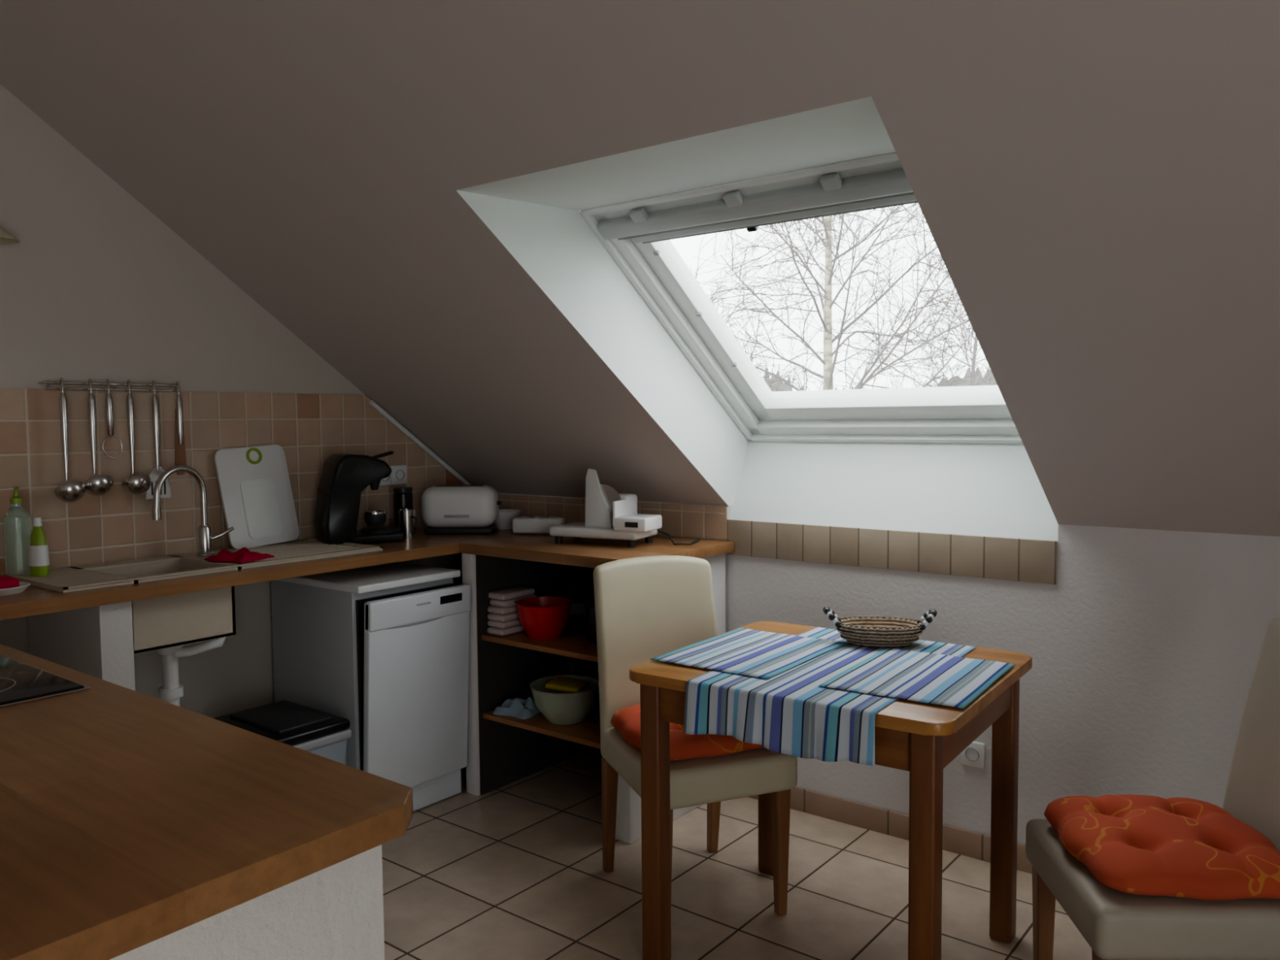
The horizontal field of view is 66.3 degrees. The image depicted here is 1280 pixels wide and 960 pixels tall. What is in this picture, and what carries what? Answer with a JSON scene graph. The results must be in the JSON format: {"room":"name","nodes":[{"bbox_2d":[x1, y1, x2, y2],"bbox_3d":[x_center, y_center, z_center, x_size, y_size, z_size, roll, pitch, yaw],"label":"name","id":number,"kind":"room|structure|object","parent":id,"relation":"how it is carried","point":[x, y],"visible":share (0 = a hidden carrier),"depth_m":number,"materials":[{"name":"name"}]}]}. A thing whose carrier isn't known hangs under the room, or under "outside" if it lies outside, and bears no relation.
{"room":"attic kitchen","nodes":[
{"label":"attic kitchen","id":0,"kind":"room"},
{"bbox_2d":[0,84,462,718],"bbox_3d":[-2.657,-0.066,2.105,0.120,2.720,6.065,2,4,38],"label":"wall","id":1,"kind":"structure","parent":0,"point":[95,286],"depth_m":3.22,"materials":[{"name":"paint"}]},
{"bbox_2d":[0,225,19,244],"bbox_3d":[-1.878,-0.745,2.832,0.163,0.105,0.128,2,4,38],"label":"wall lamp","id":2,"kind":"object","parent":1,"relation":"attached to","point":[6,237],"visible":1,"depth_m":2.84,"materials":[{"name":"metal"}]},
{"bbox_2d":[37,377,186,502],"bbox_3d":[-1.669,-0.128,3.146,0.142,0.390,0.421,2,4,38],"label":"utensil rail","id":3,"kind":"object","parent":1,"relation":"attached to","point":[99,485],"visible":1,"depth_m":3.12,"materials":[{"name":"metal"}]},
{"bbox_2d":[0,387,464,575],"bbox_3d":[-1.672,-0.015,3.257,0.008,0.562,3.044,2,4,38],"label":"tiles","id":4,"kind":"structure","parent":1,"relation":"attached to","point":[117,525],"depth_m":3.33,"materials":[{"name":"beige tile"}]},
{"bbox_2d":[379,465,407,485],"bbox_3d":[-1.027,-0.019,4.059,0.013,0.080,0.151,2,4,38],"label":"wall socket","id":5,"kind":"object","parent":1,"relation":"attached to","point":[397,476],"visible":0.69,"depth_m":4.07,"materials":[{"name":"white plastic"}]},
{"bbox_2d":[368,400,471,484],"bbox_3d":[-0.913,-0.131,4.196,0.021,0.419,0.576,2,4,38],"label":"trim","id":6,"kind":"structure","parent":1,"relation":"attached to","point":[371,402],"depth_m":4.15,"materials":[{"name":"white paint"}]},
{"bbox_2d":[487,624,524,635],"bbox_3d":[-0.479,0.559,3.711,0.090,0.025,0.200,2,4,38],"label":"towel","id":7,"kind":"object","parent":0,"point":[496,629],"depth_m":3.64,"materials":[{"name":"white fabric"}]},
{"bbox_2d":[0,0,1279,536],"bbox_3d":[-0.364,-0.519,0.344,5.630,1.640,5.945,2,4,38],"label":"ceiling","id":8,"kind":"structure","parent":0,"point":[1095,184],"depth_m":2.24,"materials":[{"name":"paint"}]},
{"bbox_2d":[592,160,1018,435],"bbox_3d":[0.597,-0.511,2.999,1.124,0.762,0.979,2,4,38],"label":"window","id":9,"kind":"structure","parent":8,"relation":"attached to","point":[627,248],"depth_m":3.27,"materials":[{"name":"white paint"}]},
{"bbox_2d":[653,249,660,255],"bbox_3d":[0.052,-0.703,3.032,0.018,0.017,0.016,2,4,38],"label":"pin","id":10,"kind":"object","parent":9,"relation":"attached to","point":[656,252],"visible":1,"depth_m":3.03,"materials":[{"name":"grey plastic"}]},
{"bbox_2d":[696,311,702,316],"bbox_3d":[0.196,-0.545,3.222,0.018,0.017,0.016,2,4,38],"label":"pin","id":11,"kind":"object","parent":9,"relation":"attached to","point":[700,313],"visible":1,"depth_m":3.22,"materials":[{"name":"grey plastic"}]},
{"bbox_2d":[731,361,737,366],"bbox_3d":[0.327,-0.401,3.397,0.018,0.017,0.016,2,4,38],"label":"pin","id":12,"kind":"object","parent":9,"relation":"attached to","point":[735,363],"visible":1,"depth_m":3.39,"materials":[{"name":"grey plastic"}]},
{"bbox_2d":[596,167,912,239],"bbox_3d":[0.314,-0.745,2.628,1.114,0.063,0.090,2,4,38],"label":"ventilation unit","id":13,"kind":"object","parent":9,"relation":"attached to","point":[894,181],"depth_m":2.61,"materials":[{"name":"white plastic"}]},
{"bbox_2d":[633,194,916,242],"bbox_3d":[0.374,-0.737,2.704,0.994,0.046,0.047,2,4,38],"label":"blind box","id":14,"kind":"object","parent":9,"relation":"attached to","point":[912,197],"visible":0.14,"depth_m":2.69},
{"bbox_2d":[746,226,758,231],"bbox_3d":[0.320,-0.718,2.788,0.030,0.022,0.021,2,4,38],"label":"latch","id":15,"kind":"object","parent":14,"relation":"attached to","point":[753,228],"visible":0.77,"depth_m":2.78,"materials":[{"name":"black plastic"}]},
{"bbox_2d":[642,200,917,243],"bbox_3d":[0.389,-0.729,2.724,0.964,0.030,0.016,2,-32,38],"label":"blind rail","id":16,"kind":"object","parent":14,"relation":"attached to","point":[913,202],"depth_m":2.70,"materials":[{"name":"grey metal"}]},
{"bbox_2d":[382,753,1092,959],"bbox_3d":[-0.323,1.425,0.495,5.870,0.100,6.265,2,4,38],"label":"floor","id":17,"kind":"structure","parent":0,"point":[513,871],"depth_m":2.91,"materials":[{"name":"tile"}]},
{"bbox_2d":[0,644,413,959],"bbox_3d":[-1.405,0.836,1.683,2.405,0.950,0.695,2,4,38],"label":"kitchen counter","id":18,"kind":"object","parent":17,"relation":"on","point":[135,825],"depth_m":1.13,"materials":[{"name":"brown wood"}]},
{"bbox_2d":[0,654,90,708],"bbox_3d":[-1.330,0.358,1.646,0.592,0.008,0.522,2,4,38],"label":"cooktop","id":19,"kind":"object","parent":18,"relation":"in","point":[20,682],"visible":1,"depth_m":1.67,"materials":[{"name":"black glass"}]},
{"bbox_2d":[213,700,351,764],"bbox_3d":[-1.192,0.997,3.263,0.392,0.433,0.282,2,4,38],"label":"waste bin","id":20,"kind":"object","parent":17,"relation":"on","point":[323,734],"visible":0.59,"depth_m":3.19,"materials":[{"name":"grey plastic"}]},
{"bbox_2d":[0,516,734,844],"bbox_3d":[-0.891,0.707,3.166,1.375,1.018,2.276,2,4,38],"label":"kitchen cabinet","id":21,"kind":"object","parent":17,"relation":"on","point":[90,632],"depth_m":3.53,"materials":[{"name":"brown wood"}]},
{"bbox_2d":[0,575,31,595],"bbox_3d":[-1.719,0.284,2.636,0.136,0.041,0.136,2,4,38],"label":"dish","id":22,"kind":"object","parent":21,"relation":"on","point":[9,585],"visible":1,"depth_m":2.62,"materials":[{"name":"white ceramic"}]},
{"bbox_2d":[0,537,382,706],"bbox_3d":[-1.408,0.536,3.199,0.470,0.564,1.040,2,4,38],"label":"sink","id":23,"kind":"object","parent":21,"relation":"in","point":[164,624],"visible":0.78,"depth_m":3.01,"materials":[{"name":"beige"}]},
{"bbox_2d":[2,486,31,575],"bbox_3d":[-1.845,0.148,2.905,0.074,0.261,0.072,2,4,38],"label":"soap dispenser","id":24,"kind":"object","parent":23,"relation":"on","point":[16,522],"visible":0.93,"depth_m":2.88,"materials":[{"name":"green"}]},
{"bbox_2d":[28,516,49,576],"bbox_3d":[-1.767,0.194,2.878,0.069,0.172,0.050,2,4,38],"label":"dish soap bottle","id":25,"kind":"object","parent":23,"relation":"on","point":[38,553],"visible":1,"depth_m":2.86,"materials":[{"name":"plastic"}]},
{"bbox_2d":[204,546,274,563],"bbox_3d":[-1.299,0.239,3.169,0.180,0.033,0.143,1,4,23],"label":"red dishcloth","id":26,"kind":"object","parent":23,"relation":"on","point":[244,554],"visible":1,"depth_m":3.13,"materials":[{"name":"red fabric"}]},
{"bbox_2d":[213,444,299,549],"bbox_3d":[-1.381,0.058,3.540,0.079,0.366,0.285,2,4,38],"label":"cutting board","id":27,"kind":"object","parent":23,"relation":"on","point":[255,484],"visible":1,"depth_m":3.53,"materials":[{"name":"white plastic"}]},
{"bbox_2d":[151,464,234,555],"bbox_3d":[-1.480,0.101,3.225,0.066,0.306,0.275,2,4,35],"label":"tap","id":28,"kind":"object","parent":21,"relation":"on","point":[204,530],"visible":1,"depth_m":3.25,"materials":[{"name":"metal"}]},
{"bbox_2d":[0,537,459,620],"bbox_3d":[-1.405,0.289,3.158,0.550,0.038,1.673,2,4,38],"label":"countertop","id":29,"kind":"structure","parent":21,"relation":"on","point":[34,600],"depth_m":2.89,"materials":[{"name":"brown wood"}]},
{"bbox_2d":[314,450,404,544],"bbox_3d":[-1.052,0.064,3.679,0.304,0.340,0.170,-3,4,-34],"label":"coffee machine","id":30,"kind":"object","parent":21,"relation":"on","point":[344,477],"visible":0.94,"depth_m":3.59,"materials":[{"name":"black plastic"}]},
{"bbox_2d":[360,525,400,533],"bbox_3d":[-0.987,0.199,3.730,0.150,0.035,0.150,-3,4,-34],"label":"drip tray","id":31,"kind":"object","parent":30,"relation":"on","point":[371,529],"depth_m":3.68,"materials":[{"name":"grey plastic"}]},
{"bbox_2d":[393,486,413,527],"bbox_3d":[-0.944,0.124,3.907,0.074,0.192,0.074,2,4,38],"label":"canister","id":32,"kind":"object","parent":21,"relation":"on","point":[402,496],"visible":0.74,"depth_m":3.88,"materials":[{"name":"black plastic"}]},
{"bbox_2d":[397,509,417,538],"bbox_3d":[-0.902,0.171,3.801,0.066,0.110,0.088,-2,4,-23],"label":"coffee mug","id":33,"kind":"object","parent":21,"relation":"on","point":[407,518],"visible":0.88,"depth_m":3.78,"materials":[{"name":"metal"}]},
{"bbox_2d":[421,484,502,534],"bbox_3d":[-0.720,0.118,3.971,0.315,0.192,0.172,0,4,0],"label":"toaster","id":34,"kind":"object","parent":21,"relation":"on","point":[446,509],"visible":1,"depth_m":3.90,"materials":[{"name":"white plastic"}]},
{"bbox_2d":[494,509,521,529],"bbox_3d":[-0.566,0.167,4.116,0.136,0.075,0.136,2,4,38],"label":"bowl","id":35,"kind":"object","parent":21,"relation":"on","point":[504,520],"visible":0.72,"depth_m":4.07,"materials":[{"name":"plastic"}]},
{"bbox_2d":[487,586,537,635],"bbox_3d":[-0.481,0.494,3.708,0.094,0.155,0.201,2,4,38],"label":"towels","id":36,"kind":"object","parent":21,"relation":"on","point":[504,617],"visible":0.66,"depth_m":3.64,"materials":[{"name":"white fabric"}]},
{"bbox_2d":[487,604,517,614],"bbox_3d":[-0.484,0.481,3.708,0.090,0.025,0.182,2,4,38],"label":"towel","id":37,"kind":"object","parent":36,"relation":"on","point":[494,609],"depth_m":3.64,"materials":[{"name":"white fabric"}]},
{"bbox_2d":[487,611,519,622],"bbox_3d":[-0.481,0.507,3.705,0.090,0.025,0.188,2,4,38],"label":"towel","id":38,"kind":"object","parent":36,"relation":"on","point":[494,616],"depth_m":3.64,"materials":[{"name":"white fabric"}]},
{"bbox_2d":[487,618,521,628],"bbox_3d":[-0.480,0.532,3.715,0.090,0.025,0.194,2,4,38],"label":"towel","id":39,"kind":"object","parent":36,"relation":"on","point":[494,623],"depth_m":3.64,"materials":[{"name":"white fabric"}]},
{"bbox_2d":[493,697,540,719],"bbox_3d":[-0.453,0.842,3.678,0.158,0.058,0.143,1,4,28],"label":"cloth","id":40,"kind":"object","parent":21,"relation":"on","point":[519,708],"visible":0.91,"depth_m":3.64,"materials":[{"name":"blue fabric"}]},
{"bbox_2d":[481,626,597,662],"bbox_3d":[-0.170,0.582,3.673,0.632,0.020,0.559,2,4,38],"label":"shelf","id":41,"kind":"object","parent":21,"relation":"attached to","point":[572,642],"depth_m":3.52,"materials":[{"name":"brown wood"}]},
{"bbox_2d":[483,696,600,749],"bbox_3d":[-0.168,0.878,3.691,0.632,0.020,0.559,2,4,38],"label":"shelf","id":42,"kind":"object","parent":21,"relation":"attached to","point":[586,732],"depth_m":3.51,"materials":[{"name":"brown wood"}]},
{"bbox_2d":[515,595,573,639],"bbox_3d":[-0.353,0.512,3.615,0.216,0.130,0.216,2,4,38],"label":"bowl","id":43,"kind":"object","parent":21,"relation":"on","point":[542,617],"visible":1,"depth_m":3.55,"materials":[{"name":"plastic"}]},
{"bbox_2d":[529,674,599,724],"bbox_3d":[-0.271,0.804,3.583,0.264,0.143,0.264,2,4,38],"label":"plastic bowl","id":44,"kind":"object","parent":21,"relation":"on","point":[566,699],"visible":0.98,"depth_m":3.51,"materials":[{"name":"green plastic"}]},
{"bbox_2d":[537,650,599,696],"bbox_3d":[-0.252,0.759,3.897,0.210,0.193,0.230,2,4,38],"label":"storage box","id":45,"kind":"object","parent":21,"relation":"on","point":[552,664],"visible":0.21,"depth_m":3.81,"materials":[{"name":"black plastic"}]},
{"bbox_2d":[414,522,734,568],"bbox_3d":[-0.377,0.241,3.796,1.375,0.038,0.602,2,4,38],"label":"countertop","id":46,"kind":"structure","parent":21,"relation":"on","point":[592,553],"depth_m":3.52,"materials":[{"name":"brown wood"}]},
{"bbox_2d":[584,595,596,644],"bbox_3d":[-0.107,0.483,3.559,0.248,0.192,0.216,2,4,38],"label":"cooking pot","id":47,"kind":"object","parent":21,"relation":"on","point":[590,617],"visible":0.26,"depth_m":3.49,"materials":[{"name":"black metal"}]},
{"bbox_2d":[549,468,699,547],"bbox_3d":[-0.059,0.095,3.582,0.504,0.274,0.273,1,4,26],"label":"food slicer","id":48,"kind":"object","parent":21,"relation":"on","point":[610,513],"visible":1,"depth_m":3.55,"materials":[{"name":"white plastic"}]},
{"bbox_2d":[271,562,471,811],"bbox_3d":[-0.992,0.760,3.634,0.612,0.846,0.452,2,4,38],"label":"dishwasher","id":49,"kind":"object","parent":17,"relation":"on","point":[383,649],"visible":0.91,"depth_m":3.45,"materials":[{"name":"white metal"}]},
{"bbox_2d":[593,555,797,915],"bbox_3d":[0.134,0.740,2.912,0.446,0.965,0.571,-2,4,-22],"label":"dining chair","id":50,"kind":"object","parent":17,"relation":"on","point":[646,608],"visible":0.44,"depth_m":3.00,"materials":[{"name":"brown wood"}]},
{"bbox_2d":[610,704,764,760],"bbox_3d":[0.154,0.715,2.859,0.433,0.086,0.422,-2,4,-22],"label":"seat cushion","id":51,"kind":"object","parent":50,"relation":"on","point":[625,722],"depth_m":2.70,"materials":[{"name":"orange fabric"}]},
{"bbox_2d":[629,621,1032,959],"bbox_3d":[0.507,0.856,2.563,0.825,0.770,0.735,2,4,35],"label":"dining table","id":52,"kind":"object","parent":17,"relation":"on","point":[920,739],"visible":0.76,"depth_m":2.47,"materials":[{"name":"brown wood"}]},
{"bbox_2d":[683,626,976,766],"bbox_3d":[0.509,0.533,2.512,0.486,0.126,0.755,2,4,35],"label":"table runner","id":53,"kind":"object","parent":52,"relation":"on","point":[787,712],"visible":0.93,"depth_m":2.25,"materials":[{"name":"fabric"}]},
{"bbox_2d":[650,627,847,679],"bbox_3d":[0.302,0.461,2.643,0.345,0.003,0.460,2,4,36],"label":"placemat","id":54,"kind":"object","parent":53,"relation":"on","point":[741,651],"visible":1,"depth_m":2.62,"materials":[{"name":"fabric"}]},
{"bbox_2d":[822,606,937,647],"bbox_3d":[0.665,0.405,2.723,0.308,0.100,0.159,0,4,10],"label":"wicker basket","id":55,"kind":"object","parent":53,"relation":"on","point":[871,632],"visible":1,"depth_m":2.68,"materials":[{"name":"brown wicker"}]},
{"bbox_2d":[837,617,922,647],"bbox_3d":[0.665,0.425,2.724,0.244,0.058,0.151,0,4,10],"label":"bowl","id":56,"kind":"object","parent":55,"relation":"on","point":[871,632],"depth_m":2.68,"materials":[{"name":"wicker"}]},
{"bbox_2d":[817,647,1014,708],"bbox_3d":[0.682,0.473,2.383,0.335,0.003,0.450,2,4,34],"label":"placemat","id":57,"kind":"object","parent":53,"relation":"on","point":[932,678],"visible":1,"depth_m":2.36,"materials":[{"name":"fabric"}]},
{"bbox_2d":[1025,617,1279,959],"bbox_3d":[1.174,0.784,2.050,0.585,0.965,0.446,0,4,4],"label":"dining chair","id":58,"kind":"object","parent":17,"relation":"on","point":[1139,877],"visible":1,"depth_m":1.97,"materials":[{"name":"cream upholstery fabric"},{"name":"wood"}]},
{"bbox_2d":[1044,794,1279,900],"bbox_3d":[1.101,0.756,2.054,0.422,0.086,0.433,0,4,4],"label":"seat cushion","id":59,"kind":"object","parent":58,"relation":"on","point":[1117,846],"depth_m":1.98,"materials":[{"name":"orange fabric"}]},
{"bbox_2d":[617,191,914,239],"bbox_3d":[0.351,-0.737,2.675,1.064,0.030,0.026,2,-32,38],"label":"groove","id":60,"kind":"object","parent":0,"point":[911,193],"depth_m":2.66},
{"bbox_2d":[497,493,1279,844],"bbox_3d":[1.546,0.675,2.837,5.870,1.080,0.200,2,4,38],"label":"wall","id":61,"kind":"structure","parent":0,"point":[1144,649],"depth_m":2.87,"materials":[{"name":"white paint"}]},
{"bbox_2d":[497,493,728,541],"bbox_3d":[-0.201,0.142,4.044,1.340,0.126,0.009,2,4,38],"label":"tiles","id":62,"kind":"structure","parent":61,"relation":"attached to","point":[687,521],"depth_m":3.81,"materials":[{"name":"beige tile"}]},
{"bbox_2d":[456,96,1057,541],"bbox_3d":[0.426,-0.301,2.793,1.164,1.003,1.440,2,4,38],"label":"window reveal","id":63,"kind":"structure","parent":61,"relation":"attached to","point":[993,490],"depth_m":3.08,"materials":[{"name":"white paint"}]},
{"bbox_2d":[579,151,1022,444],"bbox_3d":[0.583,-0.479,2.983,1.164,0.752,0.986,2,4,38],"label":"window frame","id":64,"kind":"object","parent":61,"relation":"attached to","point":[587,214],"visible":0.29,"depth_m":3.14,"materials":[{"name":"white paint"}]},
{"bbox_2d":[747,786,1031,873],"bbox_3d":[2.020,1.199,2.365,4.270,0.082,0.010,2,4,38],"label":"baseboard","id":65,"kind":"structure","parent":61,"relation":"attached to","point":[955,840],"depth_m":3.30,"materials":[{"name":"tile"}]},
{"bbox_2d":[727,519,1057,584],"bbox_3d":[0.783,0.229,3.273,1.164,0.130,0.011,2,4,38],"label":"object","id":66,"kind":"structure","parent":61,"relation":"attached to","point":[1024,560],"depth_m":3.21,"materials":[{"name":"beige tile"}]},
{"bbox_2d":[960,741,985,768],"bbox_3d":[1.053,0.868,3.102,0.075,0.080,0.013,2,4,38],"label":"wall socket","id":67,"kind":"object","parent":61,"relation":"attached to","point":[973,755],"visible":0.89,"depth_m":3.10,"materials":[{"name":"white plastic"}]},
{"label":"outside","id":68,"kind":"structure","parent":0,"visible":0},
{"bbox_3d":[44.878,-1.257,89.496,180.000,0.599,180.000,2,4,38],"label":"ground","id":69,"kind":"structure","parent":68,"visible":0},
{"bbox_2d":[706,279,752,328],"bbox_3d":[1.239,-0.514,20.773,3.839,7.678,4.211,1,4,20],"label":"bare tree","id":70,"kind":"object","parent":69,"relation":"on","point":[712,296],"visible":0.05,"depth_m":21.30,"materials":[{"name":"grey plant"}]},
{"bbox_2d":[690,202,996,391],"bbox_3d":[2.698,-2.042,13.644,5.888,11.575,6.856,1,4,27],"label":"birch tree","id":71,"kind":"object","parent":69,"relation":"on","point":[828,366],"visible":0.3,"depth_m":13.85,"materials":[{"name":"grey plant"}]},
{"bbox_2d":[764,366,997,391],"bbox_3d":[17.346,-2.526,54.368,110.000,8.301,9.000,2,4,38],"label":"treeline","id":72,"kind":"object","parent":69,"relation":"on","point":[788,388],"visible":0.02,"depth_m":52.95,"materials":[{"name":"grey plant"}]},
{"bbox_2d":[866,251,996,388],"bbox_3d":[5.517,-0.576,17.740,3.950,8.096,6.041,-2,4,-22],"label":"bare tree","id":73,"kind":"object","parent":69,"relation":"on","point":[975,345],"visible":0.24,"depth_m":18.02,"materials":[{"name":"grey plant"}]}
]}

